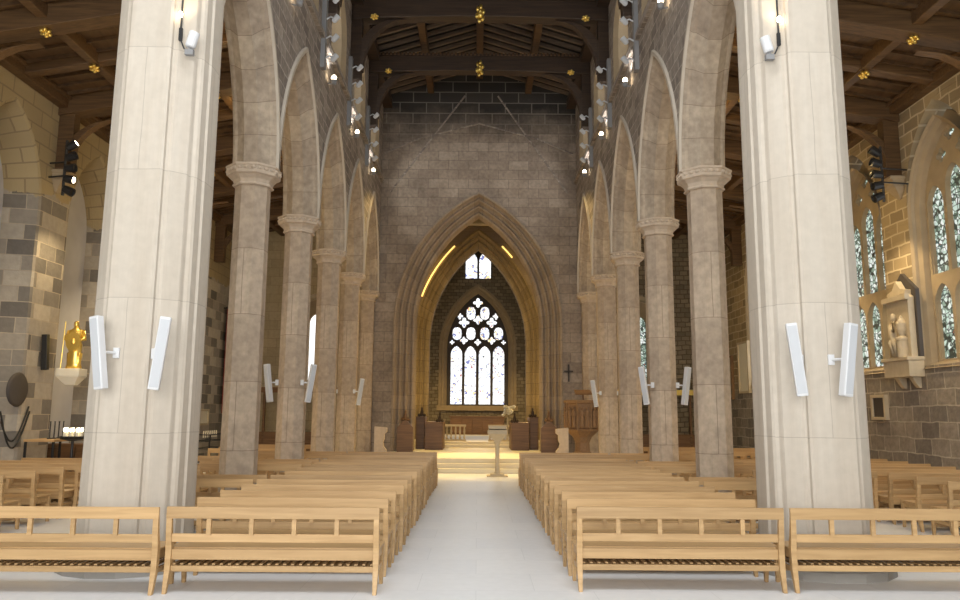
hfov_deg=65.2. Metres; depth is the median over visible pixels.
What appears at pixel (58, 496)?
bench
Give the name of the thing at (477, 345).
window
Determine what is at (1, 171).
wall
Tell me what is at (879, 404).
tablet
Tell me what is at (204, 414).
tablet
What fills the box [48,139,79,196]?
cluster
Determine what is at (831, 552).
bench
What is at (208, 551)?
bench
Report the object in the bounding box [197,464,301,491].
bench
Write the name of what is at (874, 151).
spotlights
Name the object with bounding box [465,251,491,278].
window
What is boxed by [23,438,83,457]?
side table
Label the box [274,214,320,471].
stone column
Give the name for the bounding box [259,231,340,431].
wall
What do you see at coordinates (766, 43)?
uplight
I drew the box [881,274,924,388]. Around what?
monument
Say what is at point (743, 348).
tablet
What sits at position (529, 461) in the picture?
bench
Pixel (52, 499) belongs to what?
shelf
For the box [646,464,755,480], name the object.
bench
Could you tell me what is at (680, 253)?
wall
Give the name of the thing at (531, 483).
bench
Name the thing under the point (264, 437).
screen
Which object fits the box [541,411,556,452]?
stall
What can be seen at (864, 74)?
boss
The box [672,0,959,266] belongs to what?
ceiling
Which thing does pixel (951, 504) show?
bench
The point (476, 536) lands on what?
floor
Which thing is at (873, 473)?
bench
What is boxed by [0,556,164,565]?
shelf
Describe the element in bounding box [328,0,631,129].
ceiling
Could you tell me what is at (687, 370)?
grille
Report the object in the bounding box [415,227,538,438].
arch
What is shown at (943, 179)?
window
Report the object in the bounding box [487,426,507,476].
ambo
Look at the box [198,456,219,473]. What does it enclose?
bench
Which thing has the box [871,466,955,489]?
bench
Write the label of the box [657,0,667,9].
wall lamp
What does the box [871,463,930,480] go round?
bench
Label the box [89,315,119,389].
speaker
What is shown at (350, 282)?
stone column
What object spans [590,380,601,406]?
speaker
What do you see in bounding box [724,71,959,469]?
wall
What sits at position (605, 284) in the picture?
stone column
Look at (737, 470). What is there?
bench
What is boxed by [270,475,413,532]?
bench
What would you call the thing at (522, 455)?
bench
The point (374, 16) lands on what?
boss
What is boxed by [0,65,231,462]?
wall
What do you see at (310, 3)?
trim
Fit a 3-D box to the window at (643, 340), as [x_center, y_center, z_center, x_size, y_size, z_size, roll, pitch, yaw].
[6.508,1.795,30.463,2.000,3.444,0.140,0,-9,0]
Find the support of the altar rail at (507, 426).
on the step at (470, 439)
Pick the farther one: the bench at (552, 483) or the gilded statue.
the gilded statue
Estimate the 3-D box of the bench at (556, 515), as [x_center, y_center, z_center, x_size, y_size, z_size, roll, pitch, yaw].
[2.051,2.930,10.164,2.140,0.838,0.548,0,-8,0]
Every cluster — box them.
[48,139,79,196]
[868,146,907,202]
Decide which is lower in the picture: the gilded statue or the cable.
the cable
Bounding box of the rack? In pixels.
[198,430,220,448]
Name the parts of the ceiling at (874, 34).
wall plate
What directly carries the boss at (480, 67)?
attached to the ceiling at (422, 42)
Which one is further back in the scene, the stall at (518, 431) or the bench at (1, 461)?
the stall at (518, 431)
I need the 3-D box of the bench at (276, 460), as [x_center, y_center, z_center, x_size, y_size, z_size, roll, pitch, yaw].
[-4.311,3.646,15.255,2.140,0.838,0.549,0,-9,0]
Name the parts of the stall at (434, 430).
panel, panel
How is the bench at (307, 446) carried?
on the floor
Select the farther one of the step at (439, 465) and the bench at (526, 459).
the step at (439, 465)
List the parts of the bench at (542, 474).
leg, leg, rail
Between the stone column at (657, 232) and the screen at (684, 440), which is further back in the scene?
the screen at (684, 440)
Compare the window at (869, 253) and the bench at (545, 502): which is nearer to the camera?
the bench at (545, 502)
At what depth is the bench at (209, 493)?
11.35 m
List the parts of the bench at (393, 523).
rail, seat, rail, leg, leg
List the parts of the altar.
panel, panel, panel, panel, panel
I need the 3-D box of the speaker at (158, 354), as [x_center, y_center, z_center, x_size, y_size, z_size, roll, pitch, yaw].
[-3.622,0.610,8.494,0.205,0.828,0.402,4,-9,-21]
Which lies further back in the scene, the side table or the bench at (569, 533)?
the side table
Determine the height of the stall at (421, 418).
1.584 m
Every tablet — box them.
[200,409,209,424]
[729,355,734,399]
[737,340,751,393]
[870,395,889,419]
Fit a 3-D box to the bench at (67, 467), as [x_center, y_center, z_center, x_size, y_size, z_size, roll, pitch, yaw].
[-8.050,3.362,13.532,2.140,0.838,0.548,0,-9,0]
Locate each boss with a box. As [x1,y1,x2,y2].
[39,27,51,37]
[89,64,99,72]
[370,13,378,19]
[475,4,484,22]
[475,60,483,76]
[581,15,589,21]
[858,70,869,78]
[906,35,919,44]
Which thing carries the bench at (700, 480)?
on the floor
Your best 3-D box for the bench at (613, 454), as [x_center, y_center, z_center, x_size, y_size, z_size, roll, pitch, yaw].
[4.229,4.166,18.337,2.140,0.838,0.549,0,-8,0]
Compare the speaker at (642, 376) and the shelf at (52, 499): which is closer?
the shelf at (52, 499)
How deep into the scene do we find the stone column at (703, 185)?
12.89 m
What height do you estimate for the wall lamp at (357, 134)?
0.240 m
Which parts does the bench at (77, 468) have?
leg, rail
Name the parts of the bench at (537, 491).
leg, leg, rail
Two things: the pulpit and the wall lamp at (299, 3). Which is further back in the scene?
the pulpit
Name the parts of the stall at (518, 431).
panel, panel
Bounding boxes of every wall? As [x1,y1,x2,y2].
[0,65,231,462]
[0,158,3,224]
[48,179,86,442]
[224,0,383,290]
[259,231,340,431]
[371,75,581,452]
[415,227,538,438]
[429,263,524,433]
[575,0,735,292]
[615,234,694,434]
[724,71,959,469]
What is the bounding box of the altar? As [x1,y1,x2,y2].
[449,416,504,434]
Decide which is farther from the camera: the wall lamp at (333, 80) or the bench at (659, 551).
the wall lamp at (333, 80)
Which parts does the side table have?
leg, leg, leg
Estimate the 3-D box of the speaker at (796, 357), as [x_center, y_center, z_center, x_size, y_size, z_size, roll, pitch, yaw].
[3.581,0.683,8.509,0.203,0.828,0.385,-2,-9,17]
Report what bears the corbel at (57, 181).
attached to the wall at (34, 218)
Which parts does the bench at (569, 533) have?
leg, leg, seat, rail, rail, leg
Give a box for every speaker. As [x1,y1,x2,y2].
[41,334,49,369]
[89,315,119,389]
[147,316,171,389]
[263,364,278,401]
[300,364,316,402]
[353,378,364,404]
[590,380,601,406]
[638,366,653,404]
[676,367,690,404]
[785,322,808,396]
[827,323,857,396]
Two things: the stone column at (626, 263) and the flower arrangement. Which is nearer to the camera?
the stone column at (626, 263)
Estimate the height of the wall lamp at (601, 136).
0.240 m
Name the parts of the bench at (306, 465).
rail, leg, leg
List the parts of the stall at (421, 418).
panel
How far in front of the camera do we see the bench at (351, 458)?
15.80 m
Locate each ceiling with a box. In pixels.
[0,0,284,262]
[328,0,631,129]
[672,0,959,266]
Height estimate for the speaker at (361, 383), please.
0.828 m
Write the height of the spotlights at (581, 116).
2.000 m
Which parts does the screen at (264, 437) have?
post, cornice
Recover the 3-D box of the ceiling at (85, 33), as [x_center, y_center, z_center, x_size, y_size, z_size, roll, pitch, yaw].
[-7.035,-3.786,20.459,5.180,2.760,20.600,0,-9,0]
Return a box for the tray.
[59,436,83,440]
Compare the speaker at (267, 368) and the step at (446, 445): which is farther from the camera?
the step at (446, 445)
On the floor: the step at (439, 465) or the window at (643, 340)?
the step at (439, 465)
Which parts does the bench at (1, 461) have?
rail, rail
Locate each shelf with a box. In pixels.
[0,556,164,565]
[51,498,72,501]
[172,557,379,565]
[583,558,777,564]
[785,556,959,565]
[880,503,900,507]
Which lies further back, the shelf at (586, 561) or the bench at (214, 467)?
the bench at (214, 467)
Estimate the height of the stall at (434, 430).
1.384 m
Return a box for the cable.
[0,406,30,448]
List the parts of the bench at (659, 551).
leg, rail, leg, post, post, seat, rail, rail, shelf rail, post, post, leg, leg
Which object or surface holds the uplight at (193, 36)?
attached to the stone pier at (140, 444)
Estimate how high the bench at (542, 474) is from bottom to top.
0.838 m
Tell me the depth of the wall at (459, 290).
42.16 m
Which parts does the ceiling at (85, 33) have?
wall plate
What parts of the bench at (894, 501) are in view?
rail, leg, seat, post, rail, rail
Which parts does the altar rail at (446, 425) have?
handrail, foot rail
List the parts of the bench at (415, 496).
rail, leg, leg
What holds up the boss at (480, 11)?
attached to the ceiling at (422, 42)
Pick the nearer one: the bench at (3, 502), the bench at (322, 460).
the bench at (3, 502)
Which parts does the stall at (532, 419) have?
panel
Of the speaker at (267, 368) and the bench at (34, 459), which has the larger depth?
the speaker at (267, 368)
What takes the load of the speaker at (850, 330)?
attached to the stone pier at (812, 450)
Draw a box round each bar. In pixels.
[320,0,339,69]
[346,56,363,126]
[365,106,378,166]
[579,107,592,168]
[596,58,611,128]
[619,0,639,72]
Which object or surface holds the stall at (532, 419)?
on the step at (448, 454)
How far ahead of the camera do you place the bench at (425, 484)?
14.33 m
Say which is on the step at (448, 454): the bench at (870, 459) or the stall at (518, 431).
the stall at (518, 431)
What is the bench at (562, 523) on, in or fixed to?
on the floor
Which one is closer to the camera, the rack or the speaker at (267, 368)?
the speaker at (267, 368)
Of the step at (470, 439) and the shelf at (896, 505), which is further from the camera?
the step at (470, 439)
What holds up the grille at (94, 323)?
attached to the speaker at (96, 323)
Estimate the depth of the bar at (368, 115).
24.06 m
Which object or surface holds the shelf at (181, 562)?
attached to the bench at (208, 551)
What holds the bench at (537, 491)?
on the floor
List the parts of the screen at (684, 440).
cornice, post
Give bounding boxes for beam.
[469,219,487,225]
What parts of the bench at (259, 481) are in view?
rail, leg, leg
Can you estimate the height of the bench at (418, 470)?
0.838 m
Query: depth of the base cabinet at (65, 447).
17.37 m
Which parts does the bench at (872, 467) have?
rail, rail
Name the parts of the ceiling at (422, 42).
wall plate, wall plate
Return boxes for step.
[387,447,540,462]
[414,434,508,444]
[414,444,539,447]
[437,463,518,468]
[438,468,517,473]
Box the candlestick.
[52,421,55,438]
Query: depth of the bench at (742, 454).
19.21 m
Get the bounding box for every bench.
[0,460,81,484]
[0,463,81,501]
[0,467,73,505]
[0,471,50,521]
[0,475,20,528]
[0,506,175,595]
[21,458,81,474]
[73,466,208,505]
[161,506,384,595]
[193,497,392,576]
[194,479,253,525]
[196,474,267,497]
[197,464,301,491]
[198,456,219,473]
[199,461,311,478]
[208,448,274,472]
[212,459,318,475]
[218,447,274,458]
[219,490,398,562]
[241,484,406,551]
[257,453,339,471]
[257,479,409,535]
[258,444,310,458]
[258,451,345,458]
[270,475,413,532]
[285,471,418,525]
[295,468,421,518]
[304,464,423,509]
[314,462,427,507]
[321,459,428,499]
[329,457,430,498]
[335,455,432,492]
[342,453,435,490]
[348,452,437,487]
[518,453,607,485]
[520,454,612,491]
[523,456,619,492]
[524,458,625,498]
[527,460,633,502]
[529,463,641,504]
[532,466,650,509]
[534,469,659,518]
[538,472,671,524]
[541,476,683,532]
[546,480,698,540]
[551,486,714,550]
[558,491,735,554]
[562,498,757,576]
[571,507,787,593]
[610,453,694,460]
[616,455,695,474]
[637,461,743,477]
[643,447,694,460]
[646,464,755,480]
[655,466,755,494]
[679,451,745,476]
[688,477,757,520]
[703,481,757,527]
[733,448,754,458]
[733,449,754,458]
[734,459,754,475]
[740,451,754,458]
[746,471,880,521]
[773,508,959,592]
[870,459,886,460]
[870,461,907,476]
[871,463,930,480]
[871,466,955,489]
[871,469,959,506]
[878,473,959,524]
[901,477,959,531]
[930,481,959,534]
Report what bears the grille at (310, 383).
attached to the speaker at (313, 367)
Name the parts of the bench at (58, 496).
rail, rail, post, shelf rail, seat, leg, rail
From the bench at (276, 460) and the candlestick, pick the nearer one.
the bench at (276, 460)
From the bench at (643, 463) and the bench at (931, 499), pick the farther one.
the bench at (643, 463)
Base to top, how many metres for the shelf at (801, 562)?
0.040 m
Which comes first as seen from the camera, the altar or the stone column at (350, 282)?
the stone column at (350, 282)
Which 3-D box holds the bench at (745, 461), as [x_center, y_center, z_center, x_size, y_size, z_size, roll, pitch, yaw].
[5.740,3.862,16.233,2.140,0.838,0.549,0,-8,0]
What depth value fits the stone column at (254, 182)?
12.87 m
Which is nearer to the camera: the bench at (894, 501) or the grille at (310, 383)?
the bench at (894, 501)
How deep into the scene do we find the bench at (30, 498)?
11.75 m
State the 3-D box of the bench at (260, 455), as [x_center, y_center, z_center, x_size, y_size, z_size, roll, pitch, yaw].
[-4.304,3.979,17.479,2.140,0.838,0.549,0,-9,0]
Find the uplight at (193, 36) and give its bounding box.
[178,0,199,55]
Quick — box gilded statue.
[55,321,86,384]
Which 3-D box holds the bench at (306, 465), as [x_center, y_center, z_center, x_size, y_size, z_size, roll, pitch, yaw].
[-2.111,3.439,13.769,2.140,0.838,0.548,0,-8,0]
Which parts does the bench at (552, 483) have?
leg, leg, rail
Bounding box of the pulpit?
[563,390,597,452]
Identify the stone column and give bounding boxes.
[203,161,281,520]
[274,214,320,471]
[311,248,347,461]
[335,272,365,452]
[355,290,379,451]
[576,292,598,452]
[590,274,618,454]
[609,251,643,463]
[636,217,678,474]
[676,165,748,522]
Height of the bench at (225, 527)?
0.838 m
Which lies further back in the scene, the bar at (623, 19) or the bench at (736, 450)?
the bench at (736, 450)
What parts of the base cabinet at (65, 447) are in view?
door, door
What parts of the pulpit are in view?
cornice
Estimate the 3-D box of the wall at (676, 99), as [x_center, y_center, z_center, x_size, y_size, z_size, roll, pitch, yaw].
[3.993,-5.130,19.204,0.830,7.320,17.960,0,-9,0]
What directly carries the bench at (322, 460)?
on the floor
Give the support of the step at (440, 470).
on the floor
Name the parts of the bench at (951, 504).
leg, rail, seat, leg, rail, rail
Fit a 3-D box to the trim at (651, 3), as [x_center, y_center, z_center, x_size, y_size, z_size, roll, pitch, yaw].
[3.586,-5.665,19.535,0.090,0.130,17.260,0,-9,0]
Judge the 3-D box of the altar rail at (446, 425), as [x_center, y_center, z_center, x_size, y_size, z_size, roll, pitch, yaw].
[-1.101,5.513,31.123,1.040,0.680,0.140,0,-9,0]
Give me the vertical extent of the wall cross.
0.620 m
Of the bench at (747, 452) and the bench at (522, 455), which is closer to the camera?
the bench at (522, 455)
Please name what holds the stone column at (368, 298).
on the floor
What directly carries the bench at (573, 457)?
on the floor
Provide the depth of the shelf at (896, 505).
12.72 m
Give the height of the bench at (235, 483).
0.838 m
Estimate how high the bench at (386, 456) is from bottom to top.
0.838 m
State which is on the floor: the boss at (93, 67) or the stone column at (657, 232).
the stone column at (657, 232)
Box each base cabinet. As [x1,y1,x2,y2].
[47,443,82,471]
[74,444,82,471]
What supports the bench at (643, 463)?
on the floor
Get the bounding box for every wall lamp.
[292,0,302,6]
[328,75,336,84]
[352,130,359,137]
[599,132,605,139]
[622,77,630,87]
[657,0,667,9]
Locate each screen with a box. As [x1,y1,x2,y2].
[259,387,336,450]
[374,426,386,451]
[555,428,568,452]
[643,390,694,452]
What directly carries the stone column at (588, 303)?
on the floor
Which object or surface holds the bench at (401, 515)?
on the floor
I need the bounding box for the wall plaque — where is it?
[6,372,27,406]
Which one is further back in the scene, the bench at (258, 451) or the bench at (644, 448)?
the bench at (644, 448)
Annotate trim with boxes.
[305,0,383,182]
[574,0,655,183]
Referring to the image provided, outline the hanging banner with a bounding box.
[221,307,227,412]
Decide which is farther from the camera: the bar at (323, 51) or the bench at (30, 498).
the bar at (323, 51)
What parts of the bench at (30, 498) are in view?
post, rail, rail, seat, leg, rail, leg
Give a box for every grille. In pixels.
[89,318,100,386]
[264,365,269,400]
[306,365,315,400]
[357,379,363,403]
[591,381,596,405]
[638,368,647,403]
[685,368,690,403]
[846,325,857,393]
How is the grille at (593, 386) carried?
attached to the speaker at (593, 386)
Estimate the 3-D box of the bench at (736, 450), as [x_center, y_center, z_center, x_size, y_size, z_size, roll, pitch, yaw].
[7.903,4.544,20.691,2.140,0.838,0.549,0,-9,0]
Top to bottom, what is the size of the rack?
1.120 m
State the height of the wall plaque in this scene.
0.720 m
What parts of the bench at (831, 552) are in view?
leg, rail, leg, post, seat, post, rail, rail, shelf rail, post, post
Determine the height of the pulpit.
2.156 m
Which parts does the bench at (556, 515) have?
leg, leg, seat, rail, rail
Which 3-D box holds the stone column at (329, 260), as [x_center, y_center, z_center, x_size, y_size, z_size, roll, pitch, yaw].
[-4.104,1.700,19.953,1.000,6.080,1.000,0,-9,0]
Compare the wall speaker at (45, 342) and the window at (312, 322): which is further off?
the window at (312, 322)
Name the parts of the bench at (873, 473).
rail, leg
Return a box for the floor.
[0,463,959,599]
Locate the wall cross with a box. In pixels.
[564,364,572,381]
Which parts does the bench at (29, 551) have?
post, post, shelf rail, rail, rail, seat, post, leg, rail, leg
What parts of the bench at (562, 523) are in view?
leg, leg, seat, rail, rail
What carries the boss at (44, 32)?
attached to the ceiling at (85, 33)
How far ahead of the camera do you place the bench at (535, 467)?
13.70 m
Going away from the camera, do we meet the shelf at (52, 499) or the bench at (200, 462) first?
the shelf at (52, 499)
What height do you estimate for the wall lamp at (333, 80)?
0.240 m
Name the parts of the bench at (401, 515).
rail, rail, seat, leg, leg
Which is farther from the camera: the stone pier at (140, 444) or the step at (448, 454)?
the step at (448, 454)
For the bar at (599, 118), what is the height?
2.000 m
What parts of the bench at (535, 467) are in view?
leg, leg, rail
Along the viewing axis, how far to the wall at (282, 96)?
16.69 m
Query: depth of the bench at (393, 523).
9.12 m
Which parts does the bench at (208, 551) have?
leg, leg, post, post, shelf rail, rail, rail, seat, post, post, leg, rail, leg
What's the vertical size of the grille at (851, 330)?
0.765 m
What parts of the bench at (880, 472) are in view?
seat, rail, rail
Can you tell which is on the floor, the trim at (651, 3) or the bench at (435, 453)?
the bench at (435, 453)
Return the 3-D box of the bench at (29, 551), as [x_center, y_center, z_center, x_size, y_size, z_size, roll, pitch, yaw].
[-4.273,2.513,7.671,2.140,0.838,0.548,0,-8,0]
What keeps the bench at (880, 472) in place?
on the floor
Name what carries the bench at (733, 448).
on the floor
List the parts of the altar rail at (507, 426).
foot rail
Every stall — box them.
[396,410,412,451]
[415,407,426,448]
[425,412,444,449]
[509,413,528,449]
[527,408,538,449]
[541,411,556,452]
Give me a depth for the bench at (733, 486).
10.72 m
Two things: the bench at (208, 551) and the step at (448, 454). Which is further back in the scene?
the step at (448, 454)
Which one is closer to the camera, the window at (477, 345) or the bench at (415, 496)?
the bench at (415, 496)
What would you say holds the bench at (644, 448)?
on the floor
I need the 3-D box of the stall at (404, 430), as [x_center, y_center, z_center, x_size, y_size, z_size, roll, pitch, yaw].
[-2.622,4.608,26.404,0.560,1.454,0.431,0,-9,0]
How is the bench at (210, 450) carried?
on the floor
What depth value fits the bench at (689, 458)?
17.40 m
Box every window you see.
[307,300,338,381]
[446,294,507,405]
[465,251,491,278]
[616,302,647,386]
[852,164,889,369]
[925,109,959,361]
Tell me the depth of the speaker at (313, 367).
16.08 m
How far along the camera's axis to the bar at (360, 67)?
20.72 m
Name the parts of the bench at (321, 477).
rail, leg, leg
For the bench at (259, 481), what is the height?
0.838 m
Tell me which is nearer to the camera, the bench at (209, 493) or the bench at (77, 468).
the bench at (209, 493)
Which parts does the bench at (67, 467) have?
rail, rail, seat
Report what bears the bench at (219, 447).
on the floor
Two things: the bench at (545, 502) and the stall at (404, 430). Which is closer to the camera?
the bench at (545, 502)
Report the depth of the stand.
15.72 m
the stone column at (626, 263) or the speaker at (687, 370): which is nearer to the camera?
the speaker at (687, 370)
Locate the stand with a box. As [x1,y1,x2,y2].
[59,428,83,471]
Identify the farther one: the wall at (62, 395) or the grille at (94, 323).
the wall at (62, 395)
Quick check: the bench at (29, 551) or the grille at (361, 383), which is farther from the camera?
the grille at (361, 383)
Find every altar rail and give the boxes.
[445,424,465,440]
[488,425,508,441]
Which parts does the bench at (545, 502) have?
leg, leg, rail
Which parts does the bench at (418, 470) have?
rail, leg, leg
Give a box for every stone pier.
[55,0,224,578]
[735,0,897,583]
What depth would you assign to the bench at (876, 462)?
15.75 m
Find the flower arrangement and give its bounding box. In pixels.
[502,405,515,435]
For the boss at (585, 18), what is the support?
attached to the ceiling at (422, 42)
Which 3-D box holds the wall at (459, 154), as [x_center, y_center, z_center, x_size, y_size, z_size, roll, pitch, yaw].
[-0.062,-1.510,28.122,8.840,14.900,1.220,0,-9,0]
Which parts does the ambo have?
stem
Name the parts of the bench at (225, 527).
leg, rail, rail, seat, leg, leg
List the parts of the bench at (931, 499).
leg, rail, leg, seat, rail, rail, post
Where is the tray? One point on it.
(68, 438)
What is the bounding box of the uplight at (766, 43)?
[759,0,780,60]
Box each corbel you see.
[52,169,76,192]
[884,175,904,199]
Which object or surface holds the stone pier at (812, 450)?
on the floor
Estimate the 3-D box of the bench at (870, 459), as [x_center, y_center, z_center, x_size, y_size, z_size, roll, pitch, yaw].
[7.918,3.953,16.737,2.140,0.838,0.549,0,-9,0]
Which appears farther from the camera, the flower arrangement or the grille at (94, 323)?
the flower arrangement
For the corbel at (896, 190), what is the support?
attached to the wall at (923, 426)
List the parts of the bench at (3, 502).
rail, leg, rail, seat, leg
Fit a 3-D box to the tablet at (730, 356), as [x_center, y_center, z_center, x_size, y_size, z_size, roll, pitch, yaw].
[9.455,2.962,28.510,0.100,1.640,0.940,0,-9,0]
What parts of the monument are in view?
cornice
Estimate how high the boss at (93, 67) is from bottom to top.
0.180 m
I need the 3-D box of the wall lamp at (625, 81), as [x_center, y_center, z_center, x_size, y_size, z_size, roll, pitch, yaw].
[3.509,-5.203,17.929,0.214,0.240,0.133,0,-9,0]
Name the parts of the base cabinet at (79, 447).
door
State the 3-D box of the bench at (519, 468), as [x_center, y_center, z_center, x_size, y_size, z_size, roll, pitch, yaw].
[2.019,4.151,18.333,2.140,0.838,0.549,0,-9,0]
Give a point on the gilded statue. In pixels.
(73, 373)
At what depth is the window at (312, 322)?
30.48 m
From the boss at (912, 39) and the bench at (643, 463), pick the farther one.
the bench at (643, 463)

